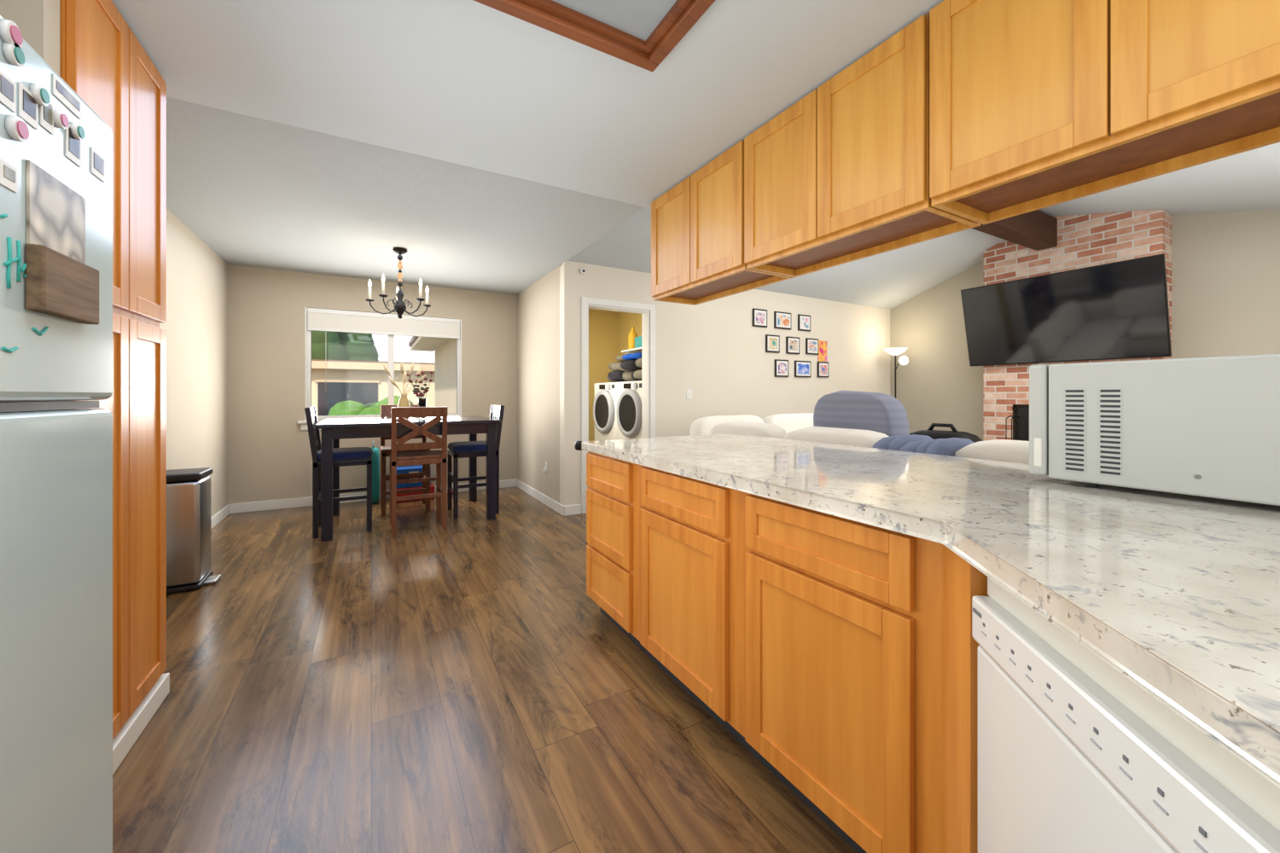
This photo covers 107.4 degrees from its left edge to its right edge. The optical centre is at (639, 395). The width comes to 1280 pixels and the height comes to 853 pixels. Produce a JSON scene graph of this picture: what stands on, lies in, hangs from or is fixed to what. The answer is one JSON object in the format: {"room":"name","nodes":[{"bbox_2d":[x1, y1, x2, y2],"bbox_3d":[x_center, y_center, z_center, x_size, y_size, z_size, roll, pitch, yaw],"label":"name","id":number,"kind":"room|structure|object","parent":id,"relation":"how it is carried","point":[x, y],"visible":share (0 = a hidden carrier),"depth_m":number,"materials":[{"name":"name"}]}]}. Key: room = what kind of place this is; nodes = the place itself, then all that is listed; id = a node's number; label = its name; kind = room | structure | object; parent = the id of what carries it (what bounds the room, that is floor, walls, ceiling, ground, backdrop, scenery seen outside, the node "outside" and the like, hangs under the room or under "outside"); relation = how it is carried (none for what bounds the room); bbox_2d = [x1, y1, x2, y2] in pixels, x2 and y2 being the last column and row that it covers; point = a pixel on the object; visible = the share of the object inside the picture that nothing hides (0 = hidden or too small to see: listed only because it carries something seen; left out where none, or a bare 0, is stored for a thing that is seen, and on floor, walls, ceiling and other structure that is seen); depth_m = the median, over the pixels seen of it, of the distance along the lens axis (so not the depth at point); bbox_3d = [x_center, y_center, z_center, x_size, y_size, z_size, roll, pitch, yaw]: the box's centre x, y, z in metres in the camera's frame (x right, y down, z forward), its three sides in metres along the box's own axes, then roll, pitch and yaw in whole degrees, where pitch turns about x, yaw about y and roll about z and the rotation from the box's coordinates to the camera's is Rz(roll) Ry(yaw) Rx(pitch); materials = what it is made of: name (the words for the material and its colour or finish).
{"room":"kitchen","nodes":[
{"label":"kitchen","id":0,"kind":"room"},
{"bbox_2d":[0,0,59,75],"bbox_3d":[-1.736,-0.035,1.088,0.505,2.390,0.072,0,0,-30],"label":"wall","id":1,"kind":"structure","parent":0,"point":[37,22],"depth_m":1.18,"materials":[{"name":"beige paint"}]},
{"bbox_2d":[159,208,228,517],"bbox_3d":[-2.208,-0.150,1.284,0.120,2.620,7.860,0,0,-30],"label":"wall","id":2,"kind":"structure","parent":0,"point":[195,326],"depth_m":3.79,"materials":[{"name":"beige paint"}]},
{"bbox_2d":[210,504,231,529],"bbox_3d":[-3.191,1.113,3.141,0.017,0.095,3.420,0,0,-30],"label":"baseboard","id":3,"kind":"structure","parent":2,"relation":"attached to","point":[228,509],"depth_m":4.33,"materials":[{"name":"white wood"}]},
{"bbox_2d":[228,264,517,504],"bbox_3d":[-2.791,-0.150,5.408,2.960,2.620,0.120,0,0,-30],"label":"wall","id":4,"kind":"structure","parent":0,"point":[270,456],"depth_m":4.90,"materials":[{"name":"beige paint"}]},
{"bbox_2d":[231,479,515,513],"bbox_3d":[-2.797,1.113,5.326,2.810,0.095,0.017,0,0,-30],"label":"baseboard","id":5,"kind":"structure","parent":4,"relation":"attached to","point":[303,502],"depth_m":4.86,"materials":[{"name":"white wood"}]},
{"bbox_2d":[297,307,461,430],"bbox_3d":[-2.846,-0.285,5.333,1.670,1.290,0.135,0,0,-30],"label":"window","id":6,"kind":"structure","parent":4,"relation":"in","point":[347,375],"depth_m":5.28,"materials":[{"name":"clear glass"}]},
{"bbox_2d":[307,308,459,338],"bbox_3d":[-2.838,-0.483,5.318,1.520,0.886,0.024,0,0,-30],"label":"window blind","id":7,"kind":"object","parent":6,"relation":"attached to","point":[327,320],"visible":0.96,"depth_m":5.27,"materials":[{"name":"white fabric"}]},
{"bbox_2d":[166,97,643,295],"bbox_3d":[-1.976,-1.365,3.861,2.840,0.150,3.375,0,0,-30],"label":"ceiling","id":8,"kind":"structure","parent":0,"point":[246,190],"depth_m":3.25,"materials":[{"name":"white paint"}]},
{"bbox_2d":[365,247,430,319],"bbox_3d":[-2.119,-0.982,4.145,0.524,0.613,0.507,0,0,-30],"label":"chandelier","id":9,"kind":"object","parent":8,"relation":"hanging from","point":[399,309],"visible":1,"depth_m":4.10,"materials":[{"name":"metal"}]},
{"bbox_2d":[112,486,856,852],"bbox_3d":[1.025,1.220,3.869,8.660,0.120,9.500,0,0,-30],"label":"floor","id":10,"kind":"structure","parent":0,"point":[471,679],"depth_m":1.70,"materials":[{"name":"brown wood"}]},
{"bbox_2d":[0,15,112,852],"bbox_3d":[-1.151,0.320,0.407,0.805,1.680,0.750,0,0,-30],"label":"fridge","id":11,"kind":"object","parent":10,"relation":"on","point":[55,473],"visible":1,"depth_m":0.73,"materials":[{"name":"white metal"}]},
{"bbox_2d":[59,0,169,774],"bbox_3d":[-1.906,-0.033,1.422,0.530,2.385,0.664,0,0,-30],"label":"pantry","id":12,"kind":"object","parent":10,"relation":"on","point":[111,77],"visible":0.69,"depth_m":1.58,"materials":[{"name":"brown wood"}]},
{"bbox_2d":[166,467,221,594],"bbox_3d":[-2.795,0.810,2.860,0.355,0.700,0.270,0,0,-30],"label":"trash can","id":13,"kind":"object","parent":10,"relation":"on","point":[188,529],"visible":0.52,"depth_m":2.78,"materials":[{"name":"silver metal"}]},
{"bbox_2d":[304,406,372,538],"bbox_3d":[-2.606,0.627,4.103,0.483,1.066,0.440,0,0,-30],"label":"chair","id":14,"kind":"object","parent":10,"relation":"on","point":[352,456],"visible":0.88,"depth_m":3.97,"materials":[{"name":"black wood"}]},
{"bbox_2d":[372,441,379,503],"bbox_3d":[-2.890,0.828,5.098,0.120,0.665,0.180,0,0,-30],"label":"bag","id":15,"kind":"object","parent":10,"relation":"on","point":[375,476],"visible":0.69,"depth_m":5.04,"materials":[{"name":"teal fabric"}]},
{"bbox_2d":[380,404,430,516],"bbox_3d":[-2.415,0.627,4.830,0.440,1.066,0.483,0,0,-30],"label":"chair","id":16,"kind":"object","parent":10,"relation":"on","point":[386,450],"visible":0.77,"depth_m":4.72,"materials":[{"name":"brown wood"}]},
{"bbox_2d":[314,415,500,541],"bbox_3d":[-2.188,0.693,4.503,1.440,0.935,1.070,0,0,-30],"label":"dining table","id":17,"kind":"object","parent":10,"relation":"on","point":[334,432],"visible":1,"depth_m":4.18,"materials":[{"name":"black wood"}]},
{"bbox_2d":[383,360,432,419],"bbox_3d":[-2.206,-0.057,4.490,0.252,0.562,0.362,0,0,23],"label":"vase","id":18,"kind":"object","parent":17,"relation":"on","point":[404,401],"visible":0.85,"depth_m":4.53,"materials":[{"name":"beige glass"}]},
{"bbox_2d":[396,482,434,502],"bbox_3d":[-2.543,1.087,5.296,0.400,0.144,0.240,0,0,-30],"label":"toy box","id":19,"kind":"object","parent":10,"relation":"on","point":[432,488],"visible":0.29,"depth_m":5.19,"materials":[{"name":"red plastic"}]},
{"bbox_2d":[396,465,430,488],"bbox_3d":[-2.553,0.906,5.293,0.340,0.213,0.215,0,0,-30],"label":"toy box","id":20,"kind":"object","parent":19,"relation":"on","point":[408,469],"visible":0.42,"depth_m":5.20,"materials":[{"name":"blue plastic"}]},
{"bbox_2d":[389,407,448,535],"bbox_3d":[-1.974,0.627,4.180,0.440,1.066,0.483,0,0,-30],"label":"chair","id":21,"kind":"object","parent":10,"relation":"on","point":[438,458],"visible":1,"depth_m":4.03,"materials":[{"name":"brown wood"}]},
{"bbox_2d":[447,404,504,518],"bbox_3d":[-1.659,0.627,4.730,0.483,1.066,0.440,0,0,-30],"label":"chair","id":22,"kind":"object","parent":10,"relation":"on","point":[456,450],"visible":0.79,"depth_m":4.62,"materials":[{"name":"black wood"}]},
{"bbox_2d":[593,382,617,441],"bbox_3d":[-0.156,0.495,6.217,0.800,1.330,0.680,0,0,-30],"label":"washer","id":23,"kind":"object","parent":10,"relation":"on","point":[604,410],"visible":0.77,"depth_m":5.96,"materials":[{"name":"white metal"}]},
{"bbox_2d":[606,352,641,382],"bbox_3d":[0.013,-0.348,5.919,0.630,0.354,1.324,0,0,-30],"label":"pile","id":24,"kind":"object","parent":23,"relation":"on","point":[628,368],"visible":0.42,"depth_m":5.79,"materials":[{"name":"beige fabric"}]},
{"bbox_2d":[616,380,641,439],"bbox_3d":[0.187,0.495,5.618,0.800,1.330,0.680,0,0,-30],"label":"washer","id":25,"kind":"object","parent":10,"relation":"on","point":[629,412],"visible":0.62,"depth_m":5.41,"materials":[{"name":"white metal"}]},
{"bbox_2d":[661,390,1029,464],"bbox_3d":[2.146,0.513,3.300,2.800,1.094,3.400,0,0,-30],"label":"sofa","id":26,"kind":"object","parent":10,"relation":"on","point":[869,420],"visible":0.21,"depth_m":2.66,"materials":[{"name":"fabric"}]},
{"bbox_2d":[812,390,910,464],"bbox_3d":[1.326,0.299,2.845,0.267,0.665,0.548,0,0,-30],"label":"pillow","id":27,"kind":"object","parent":26,"relation":"on","point":[878,412],"depth_m":2.69,"materials":[{"name":"grey fabric"}]},
{"bbox_2d":[866,434,983,464],"bbox_3d":[1.370,0.370,2.258,0.420,0.360,0.380,0,0,-30],"label":"blanket","id":28,"kind":"object","parent":26,"relation":"on","point":[913,443],"depth_m":2.16,"materials":[{"name":"blue fabric"}]},
{"bbox_2d":[883,347,908,398],"bbox_3d":[3.660,0.242,6.696,0.310,1.834,0.355,0,0,-30],"label":"floor lamp","id":29,"kind":"object","parent":10,"relation":"on","point":[903,360],"visible":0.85,"depth_m":6.63,"materials":[{"name":"metal"}]},
{"bbox_2d":[574,433,1279,852],"bbox_3d":[0.506,0.701,0.869,2.360,0.919,3.744,0,0,-30],"label":"kitchen counter","id":30,"kind":"object","parent":10,"relation":"on","point":[866,650],"visible":1,"depth_m":0.97,"materials":[{"name":"brown wood"}]},
{"bbox_2d":[971,555,1279,852],"bbox_3d":[0.837,0.726,0.505,0.843,0.868,0.844,0,0,-30],"label":"dishwasher","id":31,"kind":"object","parent":30,"relation":"in","point":[1073,751],"depth_m":0.59,"materials":[{"name":"white metal"}]},
{"bbox_2d":[1029,354,1279,506],"bbox_3d":[1.406,0.077,1.232,0.396,0.334,0.503,0,0,-30],"label":"microwave","id":32,"kind":"object","parent":30,"relation":"on","point":[1208,427],"visible":1,"depth_m":1.12,"materials":[{"name":"white metal"}]},
{"bbox_2d":[983,209,1171,441],"bbox_3d":[4.537,-0.419,5.099,0.739,3.158,1.750,0,0,-30],"label":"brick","id":33,"kind":"object","parent":10,"relation":"on","point":[1085,241],"visible":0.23,"depth_m":5.14,"materials":[{"name":"red brick"}]},
{"bbox_2d":[1005,405,1025,441],"bbox_3d":[4.245,0.482,5.305,0.233,0.754,0.278,0,0,-30],"label":"fireplace tools","id":34,"kind":"object","parent":33,"relation":"on","point":[1015,416],"visible":0.4,"depth_m":5.29,"materials":[{"name":"metal"}]},
{"bbox_2d":[960,253,1171,366],"bbox_3d":[4.468,-0.834,5.088,0.284,0.936,1.700,0,0,-30],"label":"wall-mounted tv","id":35,"kind":"object","parent":33,"relation":"attached to","point":[1120,310],"visible":1,"depth_m":4.91,"materials":[{"name":"black plastic"}]},
{"bbox_2d":[517,266,559,503],"bbox_3d":[-1.134,-0.150,5.370,0.120,2.620,1.590,0,0,-30],"label":"wall","id":36,"kind":"structure","parent":0,"point":[538,374],"depth_m":5.21,"materials":[{"name":"beige paint"}]},
{"bbox_2d":[515,479,566,516],"bbox_3d":[-1.154,1.113,5.270,0.020,0.095,1.704,0,0,-30],"label":"baseboard","id":37,"kind":"structure","parent":36,"relation":"attached to","point":[555,506],"depth_m":5.06,"materials":[{"name":"white wood"}]},
{"bbox_2d":[543,461,547,473],"bbox_3d":[-1.007,0.762,4.996,0.030,0.115,0.075,0,0,-30],"label":"outlet","id":38,"kind":"object","parent":36,"relation":"attached to","point":[545,469],"visible":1,"depth_m":4.99,"materials":[{"name":"white plastic"}]},
{"bbox_2d":[588,308,622,314],"bbox_3d":[-0.518,-1.365,6.056,1.630,0.150,2.170,0,0,-30],"label":"ceiling","id":39,"kind":"structure","parent":0,"point":[603,311],"depth_m":7.14,"materials":[{"name":"yellow paint"}]},
{"bbox_2d":[588,311,641,441],"bbox_3d":[0.026,-0.150,5.123,1.590,2.620,0.010,0,0,-30],"label":"wall","id":40,"kind":"structure","parent":0,"point":[608,333],"depth_m":4.88,"materials":[{"name":"yellow paint"}]},
{"bbox_2d":[621,326,641,354],"bbox_3d":[0.227,-0.715,6.018,0.366,0.549,1.335,0,0,-30],"label":"shelf","id":41,"kind":"object","parent":40,"relation":"attached to","point":[634,343],"visible":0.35,"depth_m":6.36,"materials":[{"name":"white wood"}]},
{"bbox_2d":[111,0,1279,309],"bbox_3d":[1.790,-1.675,2.653,8.180,0.890,6.030,0,0,-30],"label":"ceiling","id":42,"kind":"structure","parent":0,"point":[473,84],"depth_m":1.90,"materials":[{"name":"white paint"}]},
{"bbox_2d":[472,0,715,72],"bbox_3d":[-0.177,-1.204,0.887,1.212,0.050,1.216,0,0,-30],"label":"kitchen ceiling light","id":43,"kind":"object","parent":42,"relation":"attached to","point":[648,35],"visible":1,"depth_m":1.51,"materials":[{"name":"brown wood"}]},
{"bbox_2d":[651,184,722,303],"bbox_3d":[0.338,-0.933,2.844,0.350,0.586,0.487,0,0,-30],"label":"upper cabinet","id":44,"kind":"object","parent":42,"relation":"hanging from","point":[664,209],"depth_m":2.85,"materials":[{"name":"brown wood"}]},
{"bbox_2d":[678,148,780,293],"bbox_3d":[0.534,-0.933,2.501,0.350,0.586,0.563,0,0,-30],"label":"upper cabinet","id":45,"kind":"object","parent":42,"relation":"hanging from","point":[704,195],"depth_m":2.51,"materials":[{"name":"brown wood"}]},
{"bbox_2d":[729,101,852,276],"bbox_3d":[0.743,-0.933,2.136,0.350,0.586,0.561,0,0,-30],"label":"upper cabinet","id":46,"kind":"object","parent":42,"relation":"hanging from","point":[764,165],"depth_m":2.13,"materials":[{"name":"brown wood"}]},
{"bbox_2d":[797,33,954,255],"bbox_3d":[0.957,-0.933,1.762,0.350,0.586,0.560,0,0,-30],"label":"upper cabinet","id":47,"kind":"object","parent":42,"relation":"hanging from","point":[847,125],"depth_m":1.75,"materials":[{"name":"brown wood"}]},
{"bbox_2d":[896,0,1115,228],"bbox_3d":[1.165,-0.933,1.398,0.350,0.586,0.562,0,0,-30],"label":"upper cabinet","id":48,"kind":"object","parent":42,"relation":"hanging from","point":[946,118],"depth_m":1.39,"materials":[{"name":"brown wood"}]},
{"bbox_2d":[971,209,1057,250],"bbox_3d":[2.544,-1.795,4.103,4.590,0.310,0.180,0,0,-30],"label":"ceiling beam","id":49,"kind":"structure","parent":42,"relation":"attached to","point":[1036,229],"depth_m":4.88,"materials":[{"name":"brown wood"}]},
{"bbox_2d":[1064,0,1279,180],"bbox_3d":[1.379,-0.933,1.024,0.350,0.586,0.560,0,0,-30],"label":"upper cabinet","id":50,"kind":"object","parent":42,"relation":"hanging from","point":[1150,85],"depth_m":1.08,"materials":[{"name":"brown wood"}]},
{"bbox_2d":[559,261,890,506],"bbox_3d":[1.556,-0.215,5.923,5.340,2.750,0.120,0,0,-30],"label":"wall","id":51,"kind":"structure","parent":0,"point":[715,357],"depth_m":5.52,"materials":[{"name":"beige paint"}]},
{"bbox_2d":[580,268,586,274],"bbox_3d":[-0.558,-1.225,4.624,0.060,0.050,0.036,0,0,-30],"label":"sensor","id":52,"kind":"object","parent":51,"relation":"attached to","point":[583,271],"visible":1,"depth_m":4.61,"materials":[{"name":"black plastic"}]},
{"bbox_2d":[581,296,655,513],"bbox_3d":[-0.240,0.092,4.893,0.850,2.135,0.150,0,0,-30],"label":"door frame","id":53,"kind":"structure","parent":51,"relation":"attached to","point":[647,311],"depth_m":4.93,"materials":[{"name":"white wood"}]},
{"bbox_2d":[686,389,692,399],"bbox_3d":[0.553,-0.018,5.274,0.075,0.115,0.010,0,0,-30],"label":"light switch","id":54,"kind":"object","parent":51,"relation":"attached to","point":[689,393],"visible":1,"depth_m":5.27,"materials":[{"name":"white plastic"}]},
{"bbox_2d":[752,308,767,327],"bbox_3d":[1.468,-0.955,5.788,0.226,0.220,0.024,0,0,-30],"label":"picture frame","id":55,"kind":"object","parent":51,"relation":"attached to","point":[759,317],"depth_m":5.78,"materials":[{"name":"paper"}]},
{"bbox_2d":[765,334,779,353],"bbox_3d":[1.655,-0.652,5.895,0.235,0.219,0.024,0,0,-30],"label":"picture frame","id":56,"kind":"object","parent":51,"relation":"attached to","point":[772,342],"depth_m":5.88,"materials":[{"name":"paper"}]},
{"bbox_2d":[774,359,788,377],"bbox_3d":[1.791,-0.350,5.973,0.226,0.218,0.024,0,0,-30],"label":"picture frame","id":57,"kind":"object","parent":51,"relation":"attached to","point":[781,366],"depth_m":5.96,"materials":[{"name":"white paper"}]},
{"bbox_2d":[773,311,791,330],"bbox_3d":[1.804,-0.956,5.980,0.287,0.215,0.024,0,0,-30],"label":"picture frame","id":58,"kind":"object","parent":51,"relation":"attached to","point":[782,320],"depth_m":5.97,"materials":[{"name":"paper"}]},
{"bbox_2d":[785,336,799,354],"bbox_3d":[1.964,-0.649,6.071,0.233,0.219,0.024,0,0,-30],"label":"picture frame","id":59,"kind":"object","parent":51,"relation":"attached to","point":[792,343],"depth_m":6.06,"materials":[{"name":"paper"}]},
{"bbox_2d":[794,360,810,377],"bbox_3d":[2.122,-0.353,6.162,0.288,0.209,0.024,0,0,-30],"label":"picture frame","id":60,"kind":"object","parent":51,"relation":"attached to","point":[802,369],"depth_m":6.15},
{"bbox_2d":[797,314,810,331],"bbox_3d":[2.149,-0.956,6.177,0.225,0.211,0.024,0,0,-30],"label":"picture frame","id":61,"kind":"object","parent":51,"relation":"attached to","point":[804,321],"depth_m":6.17,"materials":[{"name":"paper"}]},
{"bbox_2d":[890,209,1279,441],"bbox_3d":[5.070,-0.445,5.034,0.120,3.210,5.150,0,0,-30],"label":"wall","id":62,"kind":"structure","parent":0,"point":[1225,283],"depth_m":4.54,"materials":[{"name":"beige paint"}]}
]}

